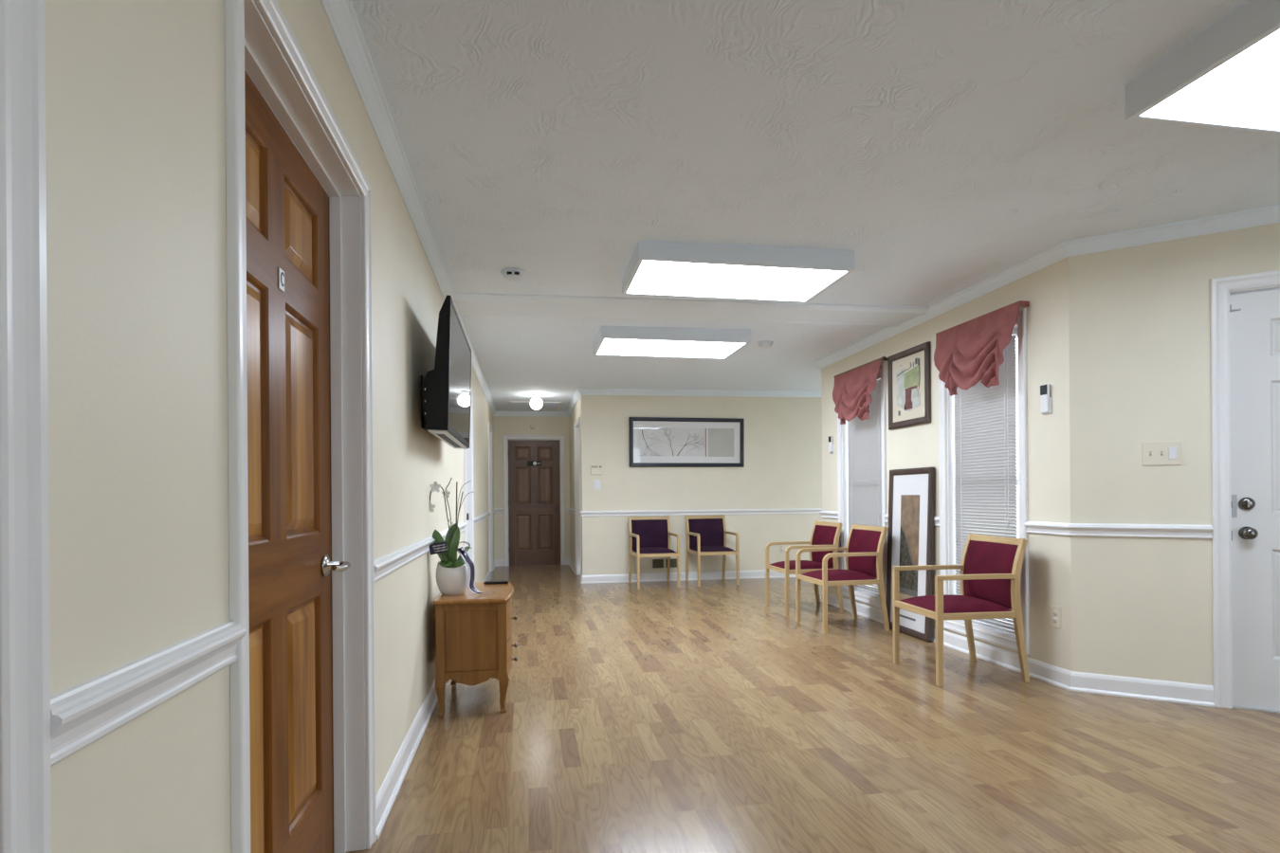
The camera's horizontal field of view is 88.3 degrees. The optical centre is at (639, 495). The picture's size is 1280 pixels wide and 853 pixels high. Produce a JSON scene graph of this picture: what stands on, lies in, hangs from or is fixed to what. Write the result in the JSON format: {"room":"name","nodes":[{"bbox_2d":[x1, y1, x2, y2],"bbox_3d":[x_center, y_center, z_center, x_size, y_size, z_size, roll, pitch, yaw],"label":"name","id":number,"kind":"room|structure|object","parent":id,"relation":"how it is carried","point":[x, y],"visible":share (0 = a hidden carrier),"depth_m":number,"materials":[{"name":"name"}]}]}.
{"room":"waiting room","nodes":[
{"label":"waiting room","id":0,"kind":"room"},
{"bbox_2d":[44,0,493,852],"bbox_3d":[-1.205,-0.161,3.648,0.120,2.560,13.840,0,0,-10],"label":"wall","id":1,"kind":"structure","parent":0,"point":[136,89],"depth_m":0.94,"materials":[{"name":"beige paint"}]},
{"bbox_2d":[0,0,51,852],"bbox_3d":[-0.609,0.058,0.164,0.174,2.113,1.026,0,0,-10],"label":"door frame","id":2,"kind":"structure","parent":1,"relation":"attached to","point":[25,661],"depth_m":0.66,"materials":[{"name":"white paint"}]},
{"bbox_2d":[50,510,494,767],"bbox_3d":[-1.129,0.255,3.661,0.028,0.071,13.600,0,0,-10],"label":"trim","id":3,"kind":"structure","parent":1,"relation":"attached to","point":[82,714],"depth_m":0.85,"materials":[{"name":"white paint"}]},
{"bbox_2d":[244,70,350,852],"bbox_3d":[-0.865,0.094,1.619,0.116,2.044,0.889,0,0,-10],"label":"door","id":4,"kind":"structure","parent":1,"relation":"in","point":[291,565],"depth_m":1.70,"materials":[{"name":"brown wood"}]},
{"bbox_2d":[224,0,376,852],"bbox_3d":[-0.861,0.060,1.620,0.174,2.113,1.011,0,0,-10],"label":"door frame","id":5,"kind":"structure","parent":1,"relation":"attached to","point":[260,41],"depth_m":2.04,"materials":[{"name":"white paint"}]},
{"bbox_2d":[375,560,495,840],"bbox_3d":[-1.124,1.067,3.661,0.024,0.104,13.600,0,0,-10],"label":"baseboard","id":6,"kind":"structure","parent":1,"relation":"attached to","point":[385,798],"depth_m":2.63,"materials":[{"name":"white paint"}]},
{"bbox_2d":[420,295,471,449],"bbox_3d":[-1.025,-0.584,3.477,0.178,0.607,1.130,0,0,-10],"label":"television","id":7,"kind":"object","parent":1,"relation":"attached to","point":[445,389],"visible":1,"depth_m":3.01,"materials":[{"name":"black plastic"}]},
{"bbox_2d":[463,385,474,563],"bbox_3d":[-1.578,0.065,5.773,0.174,2.113,0.761,0,0,-10],"label":"door frame","id":8,"kind":"structure","parent":1,"relation":"attached to","point":[468,518],"depth_m":6.10,"materials":[{"name":"white paint"}]},
{"bbox_2d":[488,421,493,571],"bbox_3d":[-2.193,0.070,9.338,0.174,2.113,0.826,0,0,-10],"label":"door frame","id":9,"kind":"structure","parent":1,"relation":"attached to","point":[490,450],"depth_m":9.70,"materials":[{"name":"white paint"}]},
{"bbox_2d":[319,0,1279,416],"bbox_3d":[1.657,-1.352,4.144,5.705,0.169,13.600,0,0,-10],"label":"trim","id":10,"kind":"structure","parent":1,"relation":"attached to","point":[340,14],"depth_m":3.48,"materials":[{"name":"paint"}]},
{"bbox_2d":[493,416,570,564],"bbox_3d":[-1.675,-0.157,10.529,1.295,2.560,0.120,0,0,-10],"label":"wall","id":11,"kind":"structure","parent":0,"point":[502,426],"depth_m":10.42,"materials":[{"name":"beige paint"}]},
{"bbox_2d":[508,439,560,566],"bbox_3d":[-1.682,0.126,10.482,0.819,1.991,0.105,0,0,-10],"label":"door","id":12,"kind":"structure","parent":11,"relation":"in","point":[534,470],"depth_m":10.50,"materials":[{"name":"wood"}]},
{"bbox_2d":[503,435,565,566],"bbox_3d":[-1.688,0.087,10.534,0.962,2.071,0.174,0,0,-10],"label":"door frame","id":13,"kind":"structure","parent":11,"relation":"attached to","point":[560,438],"depth_m":10.47,"materials":[{"name":"white paint"}]},
{"bbox_2d":[568,397,582,574],"bbox_3d":[-0.888,-0.163,9.487,0.100,2.560,2.200,0,0,-10],"label":"wall","id":14,"kind":"structure","parent":0,"point":[576,413],"depth_m":9.88,"materials":[{"name":"beige paint"}]},
{"bbox_2d":[574,417,581,575],"bbox_3d":[-0.758,0.059,8.845,0.174,2.113,0.826,0,0,-10],"label":"door frame","id":15,"kind":"structure","parent":14,"relation":"attached to","point":[577,466],"depth_m":9.19,"materials":[{"name":"white paint"}]},
{"bbox_2d":[580,395,822,575],"bbox_3d":[1.529,-0.181,8.738,4.610,2.560,0.100,0,0,-10],"label":"wall","id":16,"kind":"structure","parent":0,"point":[782,469],"depth_m":8.58,"materials":[{"name":"beige paint"}]},
{"bbox_2d":[590,465,602,475],"bbox_3d":[-0.549,-0.313,8.315,0.140,0.118,0.026,0,0,-10],"label":"thermostat","id":17,"kind":"object","parent":16,"relation":"attached to","point":[594,469],"visible":1,"depth_m":8.30,"materials":[{"name":"beige plastic"}]},
{"bbox_2d":[593,479,600,490],"bbox_3d":[-0.543,-0.128,8.324,0.085,0.128,0.010,0,0,-10],"label":"light switch","id":18,"kind":"object","parent":16,"relation":"attached to","point":[596,483],"visible":1,"depth_m":8.32,"materials":[{"name":"white plastic"}]},
{"bbox_2d":[494,558,801,584],"bbox_3d":[0.715,1.053,9.700,5.705,0.104,2.324,0,0,-10],"label":"baseboard","id":19,"kind":"structure","parent":16,"relation":"attached to","point":[730,575],"depth_m":8.52,"materials":[{"name":"white paint"}]},
{"bbox_2d":[493,508,822,516],"bbox_3d":[0.710,0.229,9.698,5.705,0.071,2.328,0,0,-10],"label":"trim","id":20,"kind":"structure","parent":16,"relation":"attached to","point":[571,510],"depth_m":8.55,"materials":[{"name":"white paint"}]},
{"bbox_2d":[651,557,676,569],"bbox_3d":[0.319,0.882,8.471,0.356,0.150,0.010,0,0,-10],"label":"air vent","id":21,"kind":"object","parent":16,"relation":"in","point":[657,563],"visible":0.86,"depth_m":8.46,"materials":[{"name":"beige plastic"}]},
{"bbox_2d":[628,417,744,467],"bbox_3d":[0.612,-0.677,8.497,1.520,0.632,0.030,0,1,-10],"label":"framed print","id":22,"kind":"object","parent":16,"relation":"attached to","point":[654,442],"visible":1,"depth_m":8.50,"materials":[{"name":"paper"}]},
{"bbox_2d":[638,427,733,457],"bbox_3d":[0.602,-0.677,8.499,1.280,0.370,0.029,0,1,-12],"label":"artwork","id":23,"kind":"object","parent":22,"relation":"attached to","point":[651,441],"depth_m":8.49},
{"bbox_2d":[779,545,785,552],"bbox_3d":[1.885,0.704,8.742,0.072,0.115,0.009,0,0,-10],"label":"wall outlet","id":24,"kind":"object","parent":16,"relation":"attached to","point":[781,547],"visible":0.93,"depth_m":8.74,"materials":[{"name":"beige plastic"}]},
{"bbox_2d":[346,565,1279,852],"bbox_3d":[1.614,1.098,4.204,5.905,0.001,13.740,0,0,-10],"label":"floor","id":25,"kind":"structure","parent":0,"point":[659,717],"depth_m":2.88,"materials":[{"name":"brown wood"}]},
{"bbox_2d":[433,582,517,717],"bbox_3d":[-0.885,0.822,3.647,0.407,0.590,0.680,0,0,-10],"label":"dresser","id":26,"kind":"object","parent":25,"relation":"on","point":[474,645],"visible":0.97,"depth_m":3.35,"materials":[{"name":"brown wood"}]},
{"bbox_2d":[428,477,492,595],"bbox_3d":[-0.955,0.217,3.510,0.373,0.620,0.194,0,0,-10],"label":"potted orchid","id":27,"kind":"object","parent":26,"relation":"on","point":[453,576],"visible":1,"depth_m":3.47,"materials":[{"name":"white ceramic"}]},
{"bbox_2d":[483,581,508,585],"bbox_3d":[-0.850,0.518,3.897,0.140,0.016,0.042,0,0,-10],"label":"remote control","id":28,"kind":"object","parent":26,"relation":"on","point":[485,582],"visible":1,"depth_m":3.88,"materials":[{"name":"black plastic"}]},
{"bbox_2d":[628,516,680,589],"bbox_3d":[0.166,0.691,8.076,0.524,0.839,0.581,0,0,-11],"label":"armchair","id":29,"kind":"object","parent":25,"relation":"on","point":[649,537],"visible":1,"depth_m":8.25,"materials":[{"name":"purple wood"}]},
{"bbox_2d":[685,515,739,586],"bbox_3d":[0.895,0.686,8.263,0.524,0.839,0.581,0,0,-12],"label":"armchair","id":30,"kind":"object","parent":25,"relation":"on","point":[705,535],"visible":1,"depth_m":8.43,"materials":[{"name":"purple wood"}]},
{"bbox_2d":[765,520,843,615],"bbox_3d":[1.570,0.681,6.324,0.581,0.839,0.524,0,0,-10],"label":"armchair","id":31,"kind":"object","parent":25,"relation":"on","point":[824,534],"visible":0.88,"depth_m":6.22,"materials":[{"name":"brown wood"}]},
{"bbox_2d":[795,524,889,634],"bbox_3d":[1.686,0.680,5.522,0.581,0.839,0.524,0,0,-11],"label":"armchair","id":32,"kind":"object","parent":25,"relation":"on","point":[864,549],"visible":1,"depth_m":5.41,"materials":[{"name":"red fabric"}]},
{"bbox_2d":[886,466,934,641],"bbox_3d":[2.109,0.441,5.176,0.075,1.298,0.600,0,0,-9],"label":"framed print","id":33,"kind":"object","parent":25,"relation":"on","point":[910,526],"visible":0.88,"depth_m":5.14,"materials":[{"name":"paint"}]},
{"bbox_2d":[899,494,919,621],"bbox_3d":[2.111,0.487,5.173,0.006,0.972,0.265,1,0,-9],"label":"artwork","id":34,"kind":"object","parent":33,"relation":"attached to","point":[909,503],"depth_m":5.17},
{"bbox_2d":[892,533,1029,686],"bbox_3d":[1.965,0.678,4.072,0.581,0.839,0.524,0,0,-7],"label":"armchair","id":35,"kind":"object","parent":25,"relation":"on","point":[990,567],"visible":1,"depth_m":3.95,"materials":[{"name":"red fabric"}]},
{"bbox_2d":[350,0,1279,411],"bbox_3d":[1.595,-1.387,4.205,5.905,0.094,13.740,0,0,-10],"label":"ceiling","id":36,"kind":"structure","parent":0,"point":[948,145],"depth_m":2.58,"materials":[{"name":"white paint"}]},
{"bbox_2d":[501,268,525,281],"bbox_3d":[-0.755,-1.307,3.930,0.140,0.045,0.139,0,0,-10],"label":"smoke detector","id":37,"kind":"object","parent":36,"relation":"attached to","point":[509,274],"visible":1,"depth_m":3.89,"materials":[{"name":"white plastic"}]},
{"bbox_2d":[509,401,562,409],"bbox_3d":[-1.539,-1.316,9.681,0.740,0.012,0.700,0,0,-10],"label":"ceiling vent","id":38,"kind":"object","parent":36,"relation":"in","point":[513,404],"visible":0.8,"depth_m":9.63,"materials":[{"name":"white paint"}]},
{"bbox_2d":[530,394,542,409],"bbox_3d":[-1.369,-1.224,8.695,0.164,0.199,0.164,0,0,-10],"label":"globe light","id":39,"kind":"object","parent":36,"relation":"attached to","point":[536,403],"visible":1,"depth_m":8.64,"materials":[{"name":"white glass"}]},
{"bbox_2d":[593,326,749,359],"bbox_3d":[0.245,-1.302,5.641,1.228,0.110,0.660,0,0,-10],"label":"ceiling light","id":40,"kind":"object","parent":36,"relation":"attached to","point":[610,340],"visible":1,"depth_m":5.41,"materials":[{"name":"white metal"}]},
{"bbox_2d":[597,338,744,357],"bbox_3d":[0.246,-1.255,5.641,1.172,0.005,0.604,0,0,-10],"label":"diffuser","id":41,"kind":"object","parent":40,"relation":"attached to","point":[619,347],"depth_m":5.60,"materials":[{"name":"white plastic"}]},
{"bbox_2d":[452,292,929,327],"bbox_3d":[0.420,-1.344,4.844,3.497,0.081,0.520,0,0,-10],"label":"beam","id":42,"kind":"structure","parent":36,"relation":"attached to","point":[472,304],"depth_m":4.75,"materials":[{"name":"paint"}]},
{"bbox_2d":[621,240,855,303],"bbox_3d":[0.547,-1.315,3.918,1.234,0.112,0.642,0,0,-10],"label":"ceiling light","id":43,"kind":"object","parent":36,"relation":"attached to","point":[654,268],"visible":1,"depth_m":3.73,"materials":[{"name":"white plastic"}]},
{"bbox_2d":[626,260,846,300],"bbox_3d":[0.547,-1.268,3.918,1.178,0.005,0.586,0,0,-10],"label":"diffuser","id":44,"kind":"object","parent":43,"relation":"attached to","point":[679,279],"depth_m":3.90,"materials":[{"name":"white plastic"}]},
{"bbox_2d":[757,340,773,348],"bbox_3d":[1.123,-1.341,5.899,0.140,0.045,0.139,0,0,-10],"label":"smoke detector","id":45,"kind":"object","parent":36,"relation":"attached to","point":[765,344],"visible":1,"depth_m":5.86,"materials":[{"name":"white plastic"}]},
{"bbox_2d":[1124,0,1279,135],"bbox_3d":[2.300,-1.341,2.023,1.234,0.138,0.631,0,0,-10],"label":"ceiling light","id":46,"kind":"object","parent":36,"relation":"attached to","point":[1227,77],"visible":1,"depth_m":2.06,"materials":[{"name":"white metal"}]},
{"bbox_2d":[1142,29,1279,129],"bbox_3d":[2.301,-1.281,2.023,1.178,0.005,0.575,0,0,-10],"label":"diffuser","id":47,"kind":"object","parent":46,"relation":"attached to","point":[1242,91],"depth_m":2.11,"materials":[{"name":"white plastic"}]},
{"bbox_2d":[862,355,1019,588],"bbox_3d":[3.050,-0.193,6.901,2.038,2.560,0.158,0,0,-10],"label":"window","id":48,"kind":"structure","parent":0,"point":[1016,380],"depth_m":6.99,"materials":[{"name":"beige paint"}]},
{"bbox_2d":[821,256,1071,671],"bbox_3d":[2.218,-0.187,5.246,0.160,2.560,3.136,0,0,-10],"label":"wall","id":49,"kind":"structure","parent":0,"point":[1046,289],"depth_m":3.94,"materials":[{"name":"beige paint"}]},
{"bbox_2d":[828,436,833,454],"bbox_3d":[1.897,-0.498,6.546,0.026,0.173,0.066,0,0,-10],"label":"remote","id":50,"kind":"object","parent":49,"relation":"attached to","point":[831,445],"visible":1,"depth_m":6.52,"materials":[{"name":"white plastic"}]},
{"bbox_2d":[832,356,887,424],"bbox_3d":[1.935,-0.898,5.903,0.165,0.510,0.907,0,0,-10],"label":"window valance","id":51,"kind":"object","parent":49,"relation":"attached to","point":[851,397],"visible":1,"depth_m":5.84,"materials":[{"name":"fabric"}]},
{"bbox_2d":[837,361,887,608],"bbox_3d":[2.080,-0.081,5.999,0.179,2.102,0.857,0,0,-10],"label":"window","id":52,"kind":"structure","parent":49,"relation":"in","point":[842,433],"depth_m":6.31,"materials":[{"name":"white paint"}]},
{"bbox_2d":[846,373,881,596],"bbox_3d":[2.047,-0.083,5.995,0.054,1.935,0.668,0,0,-10],"label":"window blind","id":53,"kind":"object","parent":52,"relation":"attached to","point":[864,437],"visible":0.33,"depth_m":5.98,"materials":[{"name":"grey plastic"}]},
{"bbox_2d":[887,341,931,429],"bbox_3d":[2.121,-0.847,5.217,0.030,0.608,0.556,0,0,-10],"label":"framed print","id":54,"kind":"object","parent":49,"relation":"attached to","point":[909,370],"visible":1,"depth_m":5.19,"materials":[{"name":"green paint"}]},
{"bbox_2d":[896,357,920,416],"bbox_3d":[2.123,-0.851,5.217,0.001,0.418,0.340,0,0,-10],"label":"artwork","id":55,"kind":"object","parent":54,"relation":"attached to","point":[907,370],"depth_m":5.21,"materials":[{"name":"paper"}]},
{"bbox_2d":[933,300,1029,396],"bbox_3d":[2.201,-0.922,4.364,0.162,0.492,0.820,0,0,-10],"label":"window valance","id":56,"kind":"object","parent":49,"relation":"attached to","point":[966,354],"visible":1,"depth_m":4.29,"materials":[{"name":"fabric"}]},
{"bbox_2d":[938,308,1029,655],"bbox_3d":[2.351,-0.083,4.426,0.179,2.102,0.844,0,0,-10],"label":"window","id":57,"kind":"structure","parent":49,"relation":"in","point":[947,479],"depth_m":4.38,"materials":[{"name":"white paint"}]},
{"bbox_2d":[953,328,1018,634],"bbox_3d":[2.315,-0.085,4.447,0.054,1.935,0.603,0,0,-10],"label":"window blind","id":58,"kind":"object","parent":57,"relation":"attached to","point":[985,432],"visible":0.7,"depth_m":4.41,"materials":[{"name":"grey plastic"}]},
{"bbox_2d":[819,511,1213,538],"bbox_3d":[3.244,0.188,5.234,2.228,0.071,3.565,0,0,-10],"label":"trim","id":59,"kind":"structure","parent":49,"relation":"attached to","point":[1168,531],"depth_m":3.58,"materials":[{"name":"white paint"}]},
{"bbox_2d":[820,592,1214,707],"bbox_3d":[3.253,1.034,5.234,2.224,0.104,3.558,0,0,-10],"label":"baseboard","id":60,"kind":"structure","parent":49,"relation":"attached to","point":[1201,695],"depth_m":3.66,"materials":[{"name":"white paint"}]},
{"bbox_2d":[1040,384,1051,415],"bbox_3d":[2.363,-0.557,3.841,0.026,0.173,0.066,0,0,-10],"label":"remote","id":61,"kind":"object","parent":49,"relation":"attached to","point":[1045,399],"visible":1,"depth_m":3.83,"materials":[{"name":"white plastic"}]},
{"bbox_2d":[1049,604,1060,628],"bbox_3d":[2.390,0.701,3.792,0.009,0.122,0.078,0,0,-10],"label":"wall outlet","id":62,"kind":"object","parent":49,"relation":"attached to","point":[1054,612],"visible":1,"depth_m":3.79,"materials":[{"name":"beige plastic"}]},
{"bbox_2d":[1068,222,1279,686],"bbox_3d":[3.451,-0.196,3.201,2.300,2.560,0.140,0,0,28],"label":"wall","id":63,"kind":"structure","parent":0,"point":[1140,316],"depth_m":3.53,"materials":[{"name":"beige paint"}]},
{"bbox_2d":[1141,440,1181,465],"bbox_3d":[2.759,-0.220,3.486,0.165,0.125,0.017,0,0,28],"label":"light switch","id":64,"kind":"object","parent":63,"relation":"attached to","point":[1153,453],"visible":1,"depth_m":3.49,"materials":[{"name":"beige plastic"}]},
{"bbox_2d":[1210,270,1279,709],"bbox_3d":[3.447,-0.014,3.202,1.064,2.197,0.174,0,0,28],"label":"door frame","id":65,"kind":"structure","parent":63,"relation":"attached to","point":[1221,288],"depth_m":3.37,"materials":[{"name":"white paint"}]},
{"bbox_2d":[1229,290,1279,713],"bbox_3d":[3.438,0.030,3.185,0.910,2.109,0.187,0,0,28],"label":"door","id":66,"kind":"structure","parent":63,"relation":"in","point":[1254,318],"depth_m":3.33,"materials":[{"name":"white paint"},{"name":"satin nickel metal"}]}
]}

